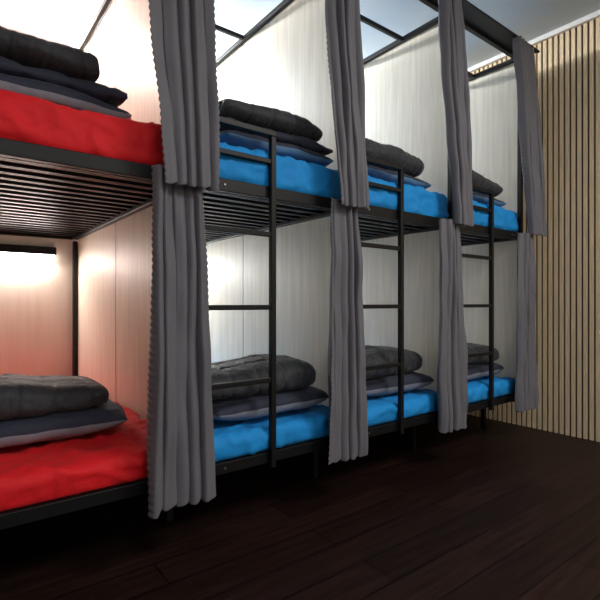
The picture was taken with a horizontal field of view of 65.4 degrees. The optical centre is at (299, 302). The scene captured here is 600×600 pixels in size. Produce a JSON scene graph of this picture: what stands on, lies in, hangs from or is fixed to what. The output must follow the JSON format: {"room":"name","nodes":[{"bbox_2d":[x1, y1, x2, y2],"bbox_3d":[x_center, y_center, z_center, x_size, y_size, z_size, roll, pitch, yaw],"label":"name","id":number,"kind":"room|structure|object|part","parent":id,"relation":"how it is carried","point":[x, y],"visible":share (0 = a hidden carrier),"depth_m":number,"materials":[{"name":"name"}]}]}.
{"room":"dormitory","nodes":[
{"label":"dormitory","id":0,"kind":"room"},
{"bbox_2d":[0,2,89,375],"bbox_3d":[-1.832,-0.545,3.500,6.380,3.090,0.100,0,0,-38],"label":"wall","id":1,"kind":"structure","parent":0,"point":[36,293],"depth_m":3.38,"materials":[{"name":"white paint"}]},
{"bbox_2d":[0,244,55,257],"bbox_3d":[-1.989,-0.366,3.269,0.499,0.077,0.070,0,0,-38],"label":"reading lamp","id":2,"kind":"object","parent":1,"relation":"attached to","point":[5,249],"visible":1,"depth_m":3.29,"materials":[{"name":"black metal"}]},
{"bbox_2d":[0,252,54,257],"bbox_3d":[-1.990,-0.339,3.270,0.479,0.021,0.059,0,0,-38],"label":"diffuser","id":3,"kind":"object","parent":2,"relation":"attached to","point":[18,254],"depth_m":3.30,"materials":[{"name":"white plastic"}]},
{"bbox_2d":[0,17,70,46],"bbox_3d":[-2.011,-1.933,3.265,0.739,0.065,0.050,0,0,-38],"label":"light","id":4,"kind":"object","parent":1,"relation":"attached to","point":[9,24],"visible":0.63,"depth_m":3.32,"materials":[{"name":"white"}]},
{"bbox_2d":[0,414,599,599],"bbox_3d":[-0.016,1.050,1.150,6.380,0.100,6.040,0,0,-38],"label":"floor","id":5,"kind":"structure","parent":0,"point":[501,510],"depth_m":2.02,"materials":[{"name":"brown wood"}]},
{"bbox_2d":[0,0,163,529],"bbox_3d":[-1.385,-0.422,2.452,0.888,2.845,2.103,0,0,-38],"label":"bunk bed","id":6,"kind":"object","parent":5,"relation":"on","point":[83,176],"visible":0.55,"depth_m":2.15,"materials":[{"name":"black metal"}]},
{"bbox_2d":[0,399,127,447],"bbox_3d":[-1.129,0.487,1.959,0.734,0.139,0.484,0,0,-38],"label":"pillow","id":7,"kind":"object","parent":6,"relation":"on","point":[54,426],"visible":0.59,"depth_m":1.83,"materials":[{"name":"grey fabric"}]},
{"bbox_2d":[0,373,108,419],"bbox_3d":[-1.158,0.360,1.909,0.622,0.155,0.434,0,0,-40],"label":"duvet","id":8,"kind":"object","parent":7,"relation":"on","point":[20,395],"visible":1,"depth_m":1.84,"materials":[{"name":"grey fabric"}]},
{"bbox_2d":[0,73,130,118],"bbox_3d":[-1.069,-0.763,1.830,0.740,0.129,0.447,0,0,-38],"label":"pillow","id":9,"kind":"object","parent":6,"relation":"on","point":[60,95],"visible":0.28,"depth_m":1.70,"materials":[{"name":"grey fabric"}]},
{"bbox_2d":[0,56,127,106],"bbox_3d":[-1.061,-0.842,1.822,0.666,0.071,0.382,0,0,-38],"label":"pillow","id":10,"kind":"object","parent":9,"relation":"on","point":[115,97],"visible":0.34,"depth_m":1.75,"materials":[{"name":"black fabric"}]},
{"bbox_2d":[0,26,99,81],"bbox_3d":[-1.093,-0.931,1.766,0.569,0.131,0.414,0,0,-38],"label":"duvet","id":11,"kind":"object","parent":10,"relation":"on","point":[27,50],"visible":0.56,"depth_m":1.69,"materials":[{"name":"black fabric"}]},
{"bbox_3d":[-1.369,0.609,2.435,0.853,0.132,2.049,0,0,-38],"label":"mattress","id":12,"kind":"part","parent":6,"relation":"part of","materials":[{"name":"red fabric"}]},
{"bbox_3d":[-1.368,-0.611,2.433,0.842,0.198,2.050,0,0,-38],"label":"mattress","id":13,"kind":"part","parent":6,"relation":"part of","materials":[{"name":"red fabric"}]},
{"bbox_3d":[-1.058,-0.557,2.734,0.020,2.535,2.054,0,0,-38],"label":"panel","id":14,"kind":"part","parent":6,"relation":"part of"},
{"bbox_2d":[164,0,340,522],"bbox_3d":[-0.698,-0.422,2.974,0.895,2.845,2.118,0,0,-38],"label":"bunk bed","id":15,"kind":"object","parent":5,"relation":"on","point":[267,226],"visible":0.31,"depth_m":2.67,"materials":[{"name":"black metal"}]},
{"bbox_2d":[146,164,215,518],"bbox_3d":[-0.443,0.134,1.775,0.284,1.271,0.102,0,0,-38],"label":"curtain","id":16,"kind":"object","parent":15,"relation":"hanging from","point":[180,453],"visible":0.96,"depth_m":1.75,"materials":[{"name":"grey fabric"}]},
{"bbox_2d":[212,386,328,420],"bbox_3d":[-0.246,0.486,2.412,0.734,0.140,0.484,0,0,-38],"label":"pillow","id":17,"kind":"object","parent":15,"relation":"on","point":[254,406],"visible":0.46,"depth_m":2.19,"materials":[{"name":"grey fabric"}]},
{"bbox_2d":[211,354,315,399],"bbox_3d":[-0.276,0.358,2.360,0.639,0.160,0.442,0,0,-38],"label":"duvet","id":18,"kind":"object","parent":17,"relation":"on","point":[291,373],"visible":0.65,"depth_m":2.25,"materials":[{"name":"grey fabric"}]},
{"bbox_3d":[-0.684,0.609,2.962,0.857,0.133,2.052,0,0,-38],"label":"mattress","id":19,"kind":"part","parent":15,"relation":"part of","materials":[{"name":"blue fabric"}]},
{"bbox_3d":[-0.373,-0.557,3.264,0.020,2.535,2.054,0,0,-38],"label":"panel","id":20,"kind":"part","parent":15,"relation":"part of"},
{"bbox_3d":[-0.685,-0.610,2.962,0.852,0.196,2.050,0,0,-38],"label":"mattress","id":21,"kind":"part","parent":15,"relation":"part of","materials":[{"name":"blue fabric"}]},
{"bbox_2d":[219,130,332,166],"bbox_3d":[-0.202,-0.746,2.396,0.714,0.097,0.443,0,0,-38],"label":"pillow","id":22,"kind":"object","parent":15,"relation":"on","point":[231,137],"visible":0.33,"depth_m":2.18,"materials":[{"name":"blue fabric"}]},
{"bbox_2d":[219,117,332,155],"bbox_3d":[-0.195,-0.812,2.387,0.670,0.069,0.396,0,0,-38],"label":"pillow","id":23,"kind":"object","parent":22,"relation":"on","point":[300,141],"visible":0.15,"depth_m":2.30,"materials":[{"name":"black fabric"}]},
{"bbox_2d":[219,98,322,141],"bbox_3d":[-0.215,-0.892,2.349,0.591,0.124,0.408,0,0,-38],"label":"duvet","id":24,"kind":"object","parent":23,"relation":"on","point":[275,119],"visible":0.39,"depth_m":2.19,"materials":[{"name":"black fabric"}]},
{"bbox_2d":[311,0,448,478],"bbox_3d":[-0.008,-0.422,3.507,0.907,2.845,2.118,0,0,-38],"label":"bunk bed","id":25,"kind":"object","parent":5,"relation":"on","point":[405,109],"visible":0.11,"depth_m":3.12,"materials":[{"name":"black metal"}]},
{"bbox_2d":[327,197,367,464],"bbox_3d":[0.226,0.134,2.307,0.270,1.270,0.097,0,0,-34],"label":"curtain","id":26,"kind":"object","parent":25,"relation":"hanging from","point":[346,358],"visible":1,"depth_m":2.27,"materials":[{"name":"grey fabric"}]},
{"bbox_2d":[367,165,430,188],"bbox_3d":[0.451,-0.746,2.899,0.715,0.097,0.446,0,0,-38],"label":"pillow","id":27,"kind":"object","parent":25,"relation":"on","point":[373,171],"visible":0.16,"depth_m":2.71,"materials":[{"name":"blue fabric"}]},
{"bbox_2d":[365,138,423,176],"bbox_3d":[0.434,-0.862,2.839,0.598,0.168,0.433,0,0,-38],"label":"duvet","id":28,"kind":"object","parent":27,"relation":"on","point":[413,166],"visible":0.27,"depth_m":2.69,"materials":[{"name":"grey fabric"}]},
{"bbox_2d":[366,371,433,395],"bbox_3d":[0.451,0.486,2.947,0.734,0.141,0.490,0,0,-38],"label":"pillow","id":29,"kind":"object","parent":25,"relation":"on","point":[382,386],"visible":0.36,"depth_m":2.75,"materials":[{"name":"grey fabric"}]},
{"bbox_2d":[365,345,422,379],"bbox_3d":[0.418,0.350,2.899,0.635,0.175,0.452,0,0,-38],"label":"duvet","id":30,"kind":"object","parent":29,"relation":"on","point":[375,355],"visible":0.4,"depth_m":2.76,"materials":[{"name":"grey fabric"}]},
{"bbox_3d":[0.003,0.609,3.493,0.864,0.132,2.052,0,0,-38],"label":"mattress","id":31,"kind":"part","parent":25,"relation":"part of","materials":[{"name":"blue fabric"}]},
{"bbox_3d":[0.322,-0.557,3.801,0.020,2.535,2.054,0,0,-38],"label":"panel","id":32,"kind":"part","parent":25,"relation":"part of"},
{"bbox_3d":[0.004,-0.611,3.495,0.862,0.198,2.049,0,0,-38],"label":"mattress","id":33,"kind":"part","parent":25,"relation":"part of","materials":[{"name":"blue fabric"}]},
{"bbox_2d":[437,219,467,433],"bbox_3d":[0.916,0.133,2.837,0.246,1.272,0.109,0,0,-38],"label":"curtain","id":34,"kind":"object","parent":25,"relation":"hanging from","point":[452,388],"visible":0.98,"depth_m":2.79,"materials":[{"name":"grey fabric"}]},
{"bbox_2d":[433,0,539,52],"bbox_3d":[-0.012,-1.833,2.122,4.355,0.014,0.123,0,0,-38],"label":"track","id":35,"kind":"object","parent":25,"relation":"attached to","point":[472,15],"visible":0.72,"depth_m":3.08,"materials":[{"name":"black metal"}]},
{"bbox_2d":[148,0,219,190],"bbox_3d":[-0.448,-1.126,1.721,0.311,1.395,0.094,0,0,-38],"label":"curtain","id":36,"kind":"object","parent":35,"relation":"hanging from","point":[183,36],"visible":1,"depth_m":1.72,"materials":[{"name":"grey fabric"}]},
{"bbox_2d":[325,0,368,208],"bbox_3d":[0.215,-1.142,2.237,0.327,1.364,0.095,0,0,-38],"label":"curtain","id":37,"kind":"object","parent":35,"relation":"hanging from","point":[342,17],"visible":1,"depth_m":2.22,"materials":[{"name":"grey fabric"}]},
{"bbox_2d":[438,0,473,226],"bbox_3d":[0.935,-1.146,2.796,0.348,1.358,0.097,0,0,-42],"label":"curtain","id":38,"kind":"object","parent":35,"relation":"hanging from","point":[451,27],"visible":1,"depth_m":2.75,"materials":[{"name":"grey fabric"}]},
{"bbox_2d":[512,36,546,236],"bbox_3d":[1.643,-1.157,3.342,0.442,1.335,0.096,0,0,-38],"label":"curtain","id":39,"kind":"object","parent":35,"relation":"hanging from","point":[529,121],"visible":1,"depth_m":3.31,"materials":[{"name":"grey fabric"}]},
{"bbox_2d":[410,21,522,448],"bbox_3d":[0.688,-0.422,4.044,0.909,2.845,2.116,0,0,-38],"label":"bunk bed","id":40,"kind":"object","parent":5,"relation":"on","point":[489,250],"visible":0.14,"depth_m":3.58,"materials":[{"name":"black metal"}]},
{"bbox_2d":[467,363,503,380],"bbox_3d":[1.140,0.486,3.487,0.739,0.140,0.489,0,0,-38],"label":"pillow","id":41,"kind":"object","parent":40,"relation":"on","point":[475,371],"visible":0.16,"depth_m":3.31,"materials":[{"name":"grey fabric"}]},
{"bbox_2d":[467,343,499,363],"bbox_3d":[1.111,0.358,3.435,0.636,0.160,0.444,0,0,-38],"label":"duvet","id":42,"kind":"object","parent":41,"relation":"on","point":[472,348],"visible":0.1,"depth_m":3.34,"materials":[{"name":"grey fabric"}]},
{"bbox_2d":[472,191,505,206],"bbox_3d":[1.167,-0.745,3.454,0.714,0.094,0.451,0,0,-38],"label":"pillow","id":43,"kind":"object","parent":40,"relation":"on","point":[480,198],"visible":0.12,"depth_m":3.29,"materials":[{"name":"blue fabric"}]},
{"bbox_2d":[472,170,502,196],"bbox_3d":[1.151,-0.863,3.395,0.591,0.170,0.429,0,0,-38],"label":"duvet","id":44,"kind":"object","parent":43,"relation":"on","point":[478,180],"visible":0.12,"depth_m":3.28,"materials":[{"name":"grey fabric"}]},
{"bbox_3d":[1.016,-0.557,4.337,0.020,2.535,2.054,0,0,-38],"label":"panel","id":45,"kind":"part","parent":40,"relation":"part of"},
{"bbox_3d":[0.699,-0.610,4.030,0.861,0.196,2.044,0,0,-38],"label":"mattress","id":46,"kind":"part","parent":40,"relation":"part of","materials":[{"name":"blue fabric"}]},
{"bbox_3d":[0.698,0.608,4.032,0.869,0.134,2.050,0,0,-38],"label":"mattress","id":47,"kind":"part","parent":40,"relation":"part of","materials":[{"name":"blue fabric"}]},
{"bbox_2d":[514,233,538,411],"bbox_3d":[1.635,0.134,3.390,0.282,1.270,0.103,0,0,-38],"label":"curtain","id":48,"kind":"object","parent":40,"relation":"hanging from","point":[526,384],"visible":1,"depth_m":3.34,"materials":[{"name":"grey fabric"}]},
{"bbox_2d":[0,0,599,67],"bbox_3d":[-0.016,-2.140,1.150,6.380,0.100,6.040,0,0,-38],"label":"ceiling","id":49,"kind":"structure","parent":0,"point":[528,19],"depth_m":3.38,"materials":[{"name":"grey paint"}]},
{"bbox_2d":[471,19,595,439],"bbox_3d":[2.469,-0.545,3.069,0.100,3.090,5.840,0,0,-38],"label":"wall","id":50,"kind":"structure","parent":0,"point":[595,19],"depth_m":3.53,"materials":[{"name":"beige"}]},
{"bbox_2d":[467,17,599,441],"bbox_3d":[2.422,-0.545,3.030,0.022,3.090,5.794,0,0,-38],"label":"wall panel","id":51,"kind":"object","parent":50,"relation":"attached to","point":[528,418],"visible":0.26,"depth_m":3.53,"materials":[{"name":"brown wood"}]},
{"bbox_2d":[467,10,599,72],"bbox_3d":[2.397,-2.072,3.014,0.030,0.035,5.840,0,0,-38],"label":"trim","id":52,"kind":"structure","parent":50,"relation":"attached to","point":[592,16],"depth_m":3.60,"materials":[{"name":"white"}]}
]}

